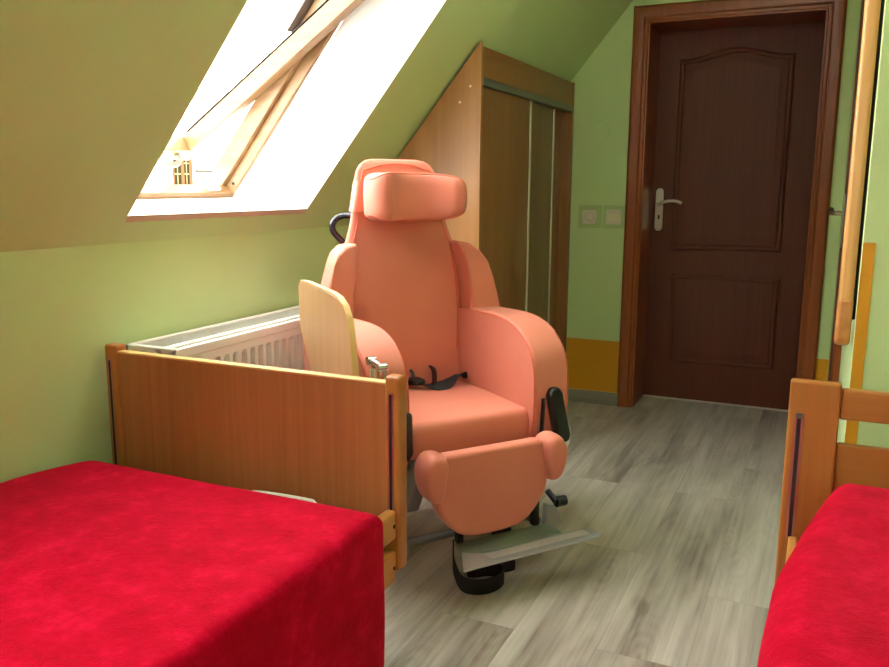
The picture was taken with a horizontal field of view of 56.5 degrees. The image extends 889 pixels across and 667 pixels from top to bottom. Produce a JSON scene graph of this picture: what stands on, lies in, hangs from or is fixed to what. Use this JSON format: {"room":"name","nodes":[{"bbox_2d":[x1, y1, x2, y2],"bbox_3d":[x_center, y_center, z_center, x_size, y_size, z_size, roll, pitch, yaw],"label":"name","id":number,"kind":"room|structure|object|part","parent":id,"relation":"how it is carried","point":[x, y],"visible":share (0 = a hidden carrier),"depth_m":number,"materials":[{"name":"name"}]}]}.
{"room":"care facility","nodes":[
{"label":"care facility","id":0,"kind":"room"},
{"bbox_2d":[0,225,348,482],"bbox_3d":[-1.254,0.320,2.076,0.120,1.027,6.570,5,11,24],"label":"wall","id":1,"kind":"structure","parent":0,"point":[60,308],"depth_m":2.41,"materials":[{"name":"green paint"}]},
{"bbox_2d":[125,306,303,369],"bbox_3d":[-0.619,0.303,3.041,0.202,0.728,1.207,5,11,24],"label":"radiator","id":2,"kind":"object","parent":1,"relation":"attached to","point":[274,338],"visible":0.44,"depth_m":2.75,"materials":[{"name":"white metal"}]},
{"bbox_2d":[143,308,299,347],"bbox_3d":[-0.617,-0.047,2.982,0.162,0.006,1.150,5,11,24],"label":"grille","id":3,"kind":"object","parent":2,"relation":"attached to","point":[200,335],"depth_m":2.76,"materials":[{"name":"grey metal"}]},
{"bbox_3d":[-0.535,0.261,2.996,0.016,0.588,1.205,5,11,24],"label":"panel","id":4,"kind":"part","parent":2,"relation":"part of","materials":[{"name":"white metal"}]},
{"bbox_2d":[0,0,632,251],"bbox_3d":[0.332,-0.785,1.143,3.355,1.493,6.570,5,11,24],"label":"ceiling","id":5,"kind":"structure","parent":0,"point":[93,93],"depth_m":2.13,"materials":[{"name":"green paint"}]},
{"bbox_2d":[125,0,445,221],"bbox_3d":[-0.583,-1.114,2.611,1.490,1.491,0.976,5,11,24],"label":"window","id":6,"kind":"structure","parent":5,"relation":"attached to","point":[271,49],"depth_m":3.06,"materials":[{"name":"white paint"}]},
{"bbox_3d":[-1.060,-0.670,3.207,0.028,0.057,0.100,6,12,31],"label":"sash handle","id":7,"kind":"part","parent":6,"relation":"part of","materials":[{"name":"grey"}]},
{"bbox_3d":[-1.189,-0.679,2.970,0.088,0.089,0.696,5,11,24],"label":"sash rail","id":8,"kind":"part","parent":6,"relation":"part of","materials":[{"name":"brown wood"}]},
{"bbox_3d":[-1.047,-0.502,2.935,0.055,0.052,0.892,5,11,24],"label":"frame","id":9,"kind":"part","parent":6,"relation":"part of","materials":[{"name":"brown wood"}]},
{"bbox_3d":[-0.900,-0.565,3.216,0.027,0.026,0.070,5,11,24],"label":"latch plate","id":10,"kind":"part","parent":6,"relation":"part of","materials":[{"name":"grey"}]},
{"bbox_3d":[-0.605,-1.088,2.626,1.294,0.855,0.756,5,11,24],"label":"glass pane","id":11,"kind":"part","parent":6,"relation":"part of","materials":[{"name":"white"}]},
{"bbox_3d":[-0.591,-1.053,2.625,1.400,0.953,0.796,5,11,24],"label":"sash","id":12,"kind":"part","parent":6,"relation":"part of","materials":[{"name":"brown wood"}]},
{"bbox_2d":[384,396,787,666],"bbox_3d":[0.360,0.950,1.658,3.455,0.050,6.970,5,11,24],"label":"floor","id":13,"kind":"structure","parent":0,"point":[683,498],"depth_m":2.66,"materials":[{"name":"grey laminate"}]},
{"bbox_2d":[105,343,406,590],"bbox_3d":[-0.969,0.596,1.338,0.971,0.745,2.124,5,11,24],"label":"bed","id":14,"kind":"object","parent":13,"relation":"on","point":[337,440],"visible":0.42,"depth_m":2.19,"materials":[{"name":"brown wood"}]},
{"bbox_3d":[-0.954,0.298,2.442,0.048,0.545,0.042,5,11,24],"label":"bed post","id":15,"kind":"part","parent":14,"relation":"part of","materials":[{"name":"brown wood"}]},
{"bbox_2d":[0,461,384,666],"bbox_3d":[-0.989,0.728,1.339,1.002,0.422,1.904,5,11,24],"label":"blanket","id":16,"kind":"object","parent":14,"relation":"on","point":[102,564],"visible":1,"depth_m":1.70,"materials":[{"name":"red fabric"}]},
{"bbox_3d":[-0.553,0.633,1.161,0.028,0.076,2.018,5,11,24],"label":"rail","id":17,"kind":"part","parent":14,"relation":"part of","materials":[{"name":"brown wood"}]},
{"bbox_3d":[-0.553,0.741,1.180,0.028,0.084,2.018,5,11,24],"label":"rail","id":18,"kind":"part","parent":14,"relation":"part of","materials":[{"name":"brown wood"}]},
{"bbox_3d":[-0.120,0.347,2.062,0.042,0.500,0.042,5,11,24],"label":"bed post","id":19,"kind":"part","parent":14,"relation":"part of","materials":[{"name":"brown wood"}]},
{"bbox_2d":[298,159,600,594],"bbox_3d":[-0.059,0.083,2.694,0.846,1.290,0.914,-5,12,-28],"label":"chair","id":20,"kind":"object","parent":13,"relation":"on","point":[488,426],"visible":0.88,"depth_m":2.65,"materials":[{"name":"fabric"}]},
{"bbox_3d":[-0.338,-0.300,2.947,0.140,0.260,0.052,2,10,12],"label":"push handle","id":21,"kind":"part","parent":20,"relation":"part of","materials":[{"name":"black"}]},
{"bbox_3d":[-0.292,0.174,2.603,0.126,0.418,0.559,-5,12,-28],"label":"armrest","id":22,"kind":"part","parent":20,"relation":"part of","materials":[{"name":"fabric"}]},
{"bbox_3d":[-0.158,-0.165,2.928,0.464,0.885,0.177,-5,12,-28],"label":"backrest","id":23,"kind":"part","parent":20,"relation":"part of","materials":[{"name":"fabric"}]},
{"bbox_3d":[-0.110,0.300,2.397,0.039,0.145,0.024,-5,12,-28],"label":"padded lever","id":24,"kind":"part","parent":20,"relation":"part of","materials":[{"name":"black plastic"}]},
{"bbox_3d":[-0.046,0.281,2.766,0.446,0.134,0.510,-5,12,-28],"label":"seat","id":25,"kind":"part","parent":20,"relation":"part of","materials":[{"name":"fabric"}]},
{"bbox_3d":[-0.046,0.471,2.829,0.510,0.270,0.580,-5,12,-28],"label":"chair frame","id":26,"kind":"part","parent":20,"relation":"part of","materials":[{"name":"leather"}]},
{"bbox_3d":[0.207,0.129,2.874,0.130,0.418,0.559,-5,12,-28],"label":"armrest","id":27,"kind":"part","parent":20,"relation":"part of","materials":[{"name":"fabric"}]},
{"bbox_3d":[0.357,0.526,2.653,0.050,0.050,0.062,-5,12,-28],"label":"hinge knob","id":28,"kind":"part","parent":20,"relation":"part of","materials":[{"name":"black plastic"}]},
{"bbox_3d":[0.364,0.261,2.653,0.088,0.189,0.035,-5,12,-28],"label":"padded lever","id":29,"kind":"part","parent":20,"relation":"part of","materials":[{"name":"black plastic"}]},
{"bbox_2d":[398,41,574,352],"bbox_3d":[0.137,-0.408,4.111,0.619,1.761,1.328,5,11,24],"label":"wardrobe","id":30,"kind":"object","parent":13,"relation":"on","point":[503,127],"visible":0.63,"depth_m":3.71,"materials":[{"name":"brown wood"}]},
{"bbox_3d":[-0.136,-0.306,3.528,0.616,1.761,0.020,5,11,24],"label":"panel","id":31,"kind":"part","parent":30,"relation":"part of","materials":[{"name":"brown wood"}]},
{"bbox_3d":[0.260,-0.279,3.704,0.016,1.550,0.613,5,11,24],"label":"sliding door","id":32,"kind":"part","parent":30,"relation":"part of","materials":[{"name":"brown wood"}]},
{"bbox_3d":[0.401,-1.103,3.862,0.044,0.032,1.276,5,11,24],"label":"rail","id":33,"kind":"part","parent":30,"relation":"part of","materials":[{"name":"grey"}]},
{"bbox_3d":[0.442,-0.358,4.155,0.016,1.550,0.520,5,11,24],"label":"sliding door","id":34,"kind":"part","parent":30,"relation":"part of","materials":[{"name":"brown wood"}]},
{"bbox_3d":[0.574,-0.416,4.483,0.008,1.550,0.236,5,11,24],"label":"fixed panel","id":35,"kind":"part","parent":30,"relation":"part of","materials":[{"name":"brown wood"}]},
{"bbox_3d":[0.406,-0.504,4.694,0.616,1.746,0.030,5,11,24],"label":"panel","id":36,"kind":"part","parent":30,"relation":"part of","materials":[{"name":"brown wood"}]},
{"bbox_2d":[774,378,888,585],"bbox_3d":[0.844,0.688,0.906,1.000,0.736,2.260,5,11,24],"label":"bed","id":37,"kind":"object","parent":13,"relation":"on","point":[816,464],"visible":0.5,"depth_m":2.02,"materials":[{"name":"brown wood"}]},
{"bbox_3d":[0.422,0.714,1.110,0.022,0.070,2.174,5,11,24],"label":"rail","id":38,"kind":"part","parent":37,"relation":"part of","materials":[{"name":"brown wood"}]},
{"bbox_3d":[0.906,0.400,2.070,0.114,0.576,0.035,5,11,24],"label":"bed post","id":39,"kind":"part","parent":37,"relation":"part of","materials":[{"name":"brown wood"}]},
{"bbox_2d":[757,484,888,666],"bbox_3d":[0.842,0.760,0.933,0.994,0.486,2.092,5,11,24],"label":"blanket","id":40,"kind":"object","parent":37,"relation":"on","point":[829,605],"visible":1,"depth_m":1.41,"materials":[{"name":"red fabric"}]},
{"bbox_3d":[1.309,0.463,1.896,0.772,0.337,0.020,5,11,24],"label":"head panel","id":41,"kind":"part","parent":37,"relation":"part of","materials":[{"name":"brown wood"}]},
{"bbox_3d":[1.311,0.200,1.849,0.772,0.076,0.024,5,11,24],"label":"head rail","id":42,"kind":"part","parent":37,"relation":"part of","materials":[{"name":"brown wood"}]},
{"bbox_2d":[566,0,860,392],"bbox_3d":[1.102,-0.907,4.488,2.197,2.620,0.300,5,11,24],"label":"wall","id":43,"kind":"structure","parent":0,"point":[603,83],"depth_m":4.42,"materials":[{"name":"green paint"}]},
{"bbox_2d":[578,205,601,227],"bbox_3d":[0.791,-0.636,4.505,0.127,0.122,0.013,5,11,24],"label":"wall socket","id":44,"kind":"object","parent":43,"relation":"attached to","point":[590,216],"visible":1,"depth_m":4.50,"materials":[{"name":"beige plastic"}]},
{"bbox_2d":[568,388,616,405],"bbox_3d":[0.827,0.357,4.663,0.309,0.068,0.014,5,11,24],"label":"baseboard","id":45,"kind":"structure","parent":43,"relation":"attached to","point":[579,395],"depth_m":4.65,"materials":[{"name":"grey wood"}]},
{"bbox_2d":[592,122,608,139],"bbox_3d":[0.832,-1.080,4.413,0.094,0.094,0.004,5,11,24],"label":"junction cover","id":46,"kind":"object","parent":43,"relation":"attached to","point":[600,130],"visible":1,"depth_m":4.41,"materials":[{"name":"green paint"}]},
{"bbox_2d":[602,206,624,228],"bbox_3d":[0.910,-0.626,4.450,0.123,0.122,0.016,5,11,24],"label":"light switch","id":47,"kind":"object","parent":43,"relation":"attached to","point":[613,216],"visible":1,"depth_m":4.45,"materials":[{"name":"beige plastic"}]},
{"bbox_2d":[566,337,828,392],"bbox_3d":[1.302,0.252,4.430,1.346,0.361,0.001,5,11,24],"label":"trim","id":48,"kind":"structure","parent":43,"relation":"attached to","point":[592,364],"depth_m":4.63,"materials":[{"name":"yellow paint"}]},
{"bbox_2d":[617,0,847,411],"bbox_3d":[1.476,-0.621,4.350,0.990,2.110,0.322,5,11,24],"label":"door","id":49,"kind":"structure","parent":43,"relation":"in","point":[733,113],"depth_m":4.43,"materials":[{"name":"brown wood"}]},
{"bbox_3d":[1.200,-0.693,4.623,0.042,0.236,0.008,5,11,24],"label":"handle","id":50,"kind":"part","parent":49,"relation":"part of","materials":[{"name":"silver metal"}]},
{"bbox_3d":[1.242,-0.723,4.563,0.141,0.037,0.058,5,11,24],"label":"lever","id":51,"kind":"part","parent":49,"relation":"part of","materials":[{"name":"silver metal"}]},
{"bbox_3d":[1.529,-0.070,4.578,0.568,0.502,0.011,5,11,24],"label":"panel","id":52,"kind":"part","parent":49,"relation":"part of","materials":[{"name":"brown wood"}]},
{"bbox_3d":[1.527,-0.974,4.420,0.574,1.067,0.011,5,11,24],"label":"panel","id":53,"kind":"part","parent":49,"relation":"part of","materials":[{"name":"brown wood"}]},
{"bbox_2d":[827,0,888,447],"bbox_3d":[2.203,-0.622,2.925,1.388,2.620,2.270,5,11,24],"label":"wall","id":54,"kind":"structure","parent":0,"point":[876,219],"depth_m":2.23,"materials":[{"name":"green paint"}]},
{"bbox_2d":[828,0,864,381],"bbox_3d":[1.696,-0.444,3.553,0.096,2.045,0.735,5,11,24],"label":"door","id":55,"kind":"structure","parent":54,"relation":"in","point":[835,352],"depth_m":3.57,"materials":[{"name":"brown wood"}]},
{"bbox_3d":[1.671,-0.520,3.530,0.058,0.037,0.141,5,11,24],"label":"lever","id":56,"kind":"part","parent":55,"relation":"part of","materials":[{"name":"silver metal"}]},
{"bbox_3d":[1.725,-0.487,3.579,0.008,0.236,0.042,5,11,24],"label":"handle","id":57,"kind":"part","parent":55,"relation":"part of","materials":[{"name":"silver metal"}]},
{"bbox_2d":[834,0,884,345],"bbox_3d":[1.133,-0.724,2.210,0.048,1.538,0.076,5,11,24],"label":"board","id":58,"kind":"object","parent":54,"relation":"attached to","point":[873,9],"visible":1,"depth_m":2.23,"materials":[{"name":"brown wood"}]},
{"bbox_2d":[845,243,875,443],"bbox_3d":[1.137,0.276,2.312,0.030,1.056,0.002,5,11,24],"label":"trim","id":59,"kind":"structure","parent":54,"relation":"attached to","point":[868,253],"depth_m":2.26,"materials":[{"name":"yellow paint"}]},
{"label":"outside","id":60,"kind":"structure","parent":0,"visible":0},
{"bbox_2d":[146,98,294,199],"bbox_3d":[-8.983,-1.718,28.975,16.000,13.500,8.400,-7,12,-35],"label":"neighbouring house","id":61,"kind":"structure","parent":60,"point":[197,170],"depth_m":24.71,"materials":[{"name":"white"}]},
{"bbox_3d":[-7.736,-4.850,24.311,0.460,0.920,0.030,-7,12,-35],"label":"pane","id":62,"kind":"part","parent":61,"relation":"part of","materials":[{"name":"black"}]}
]}

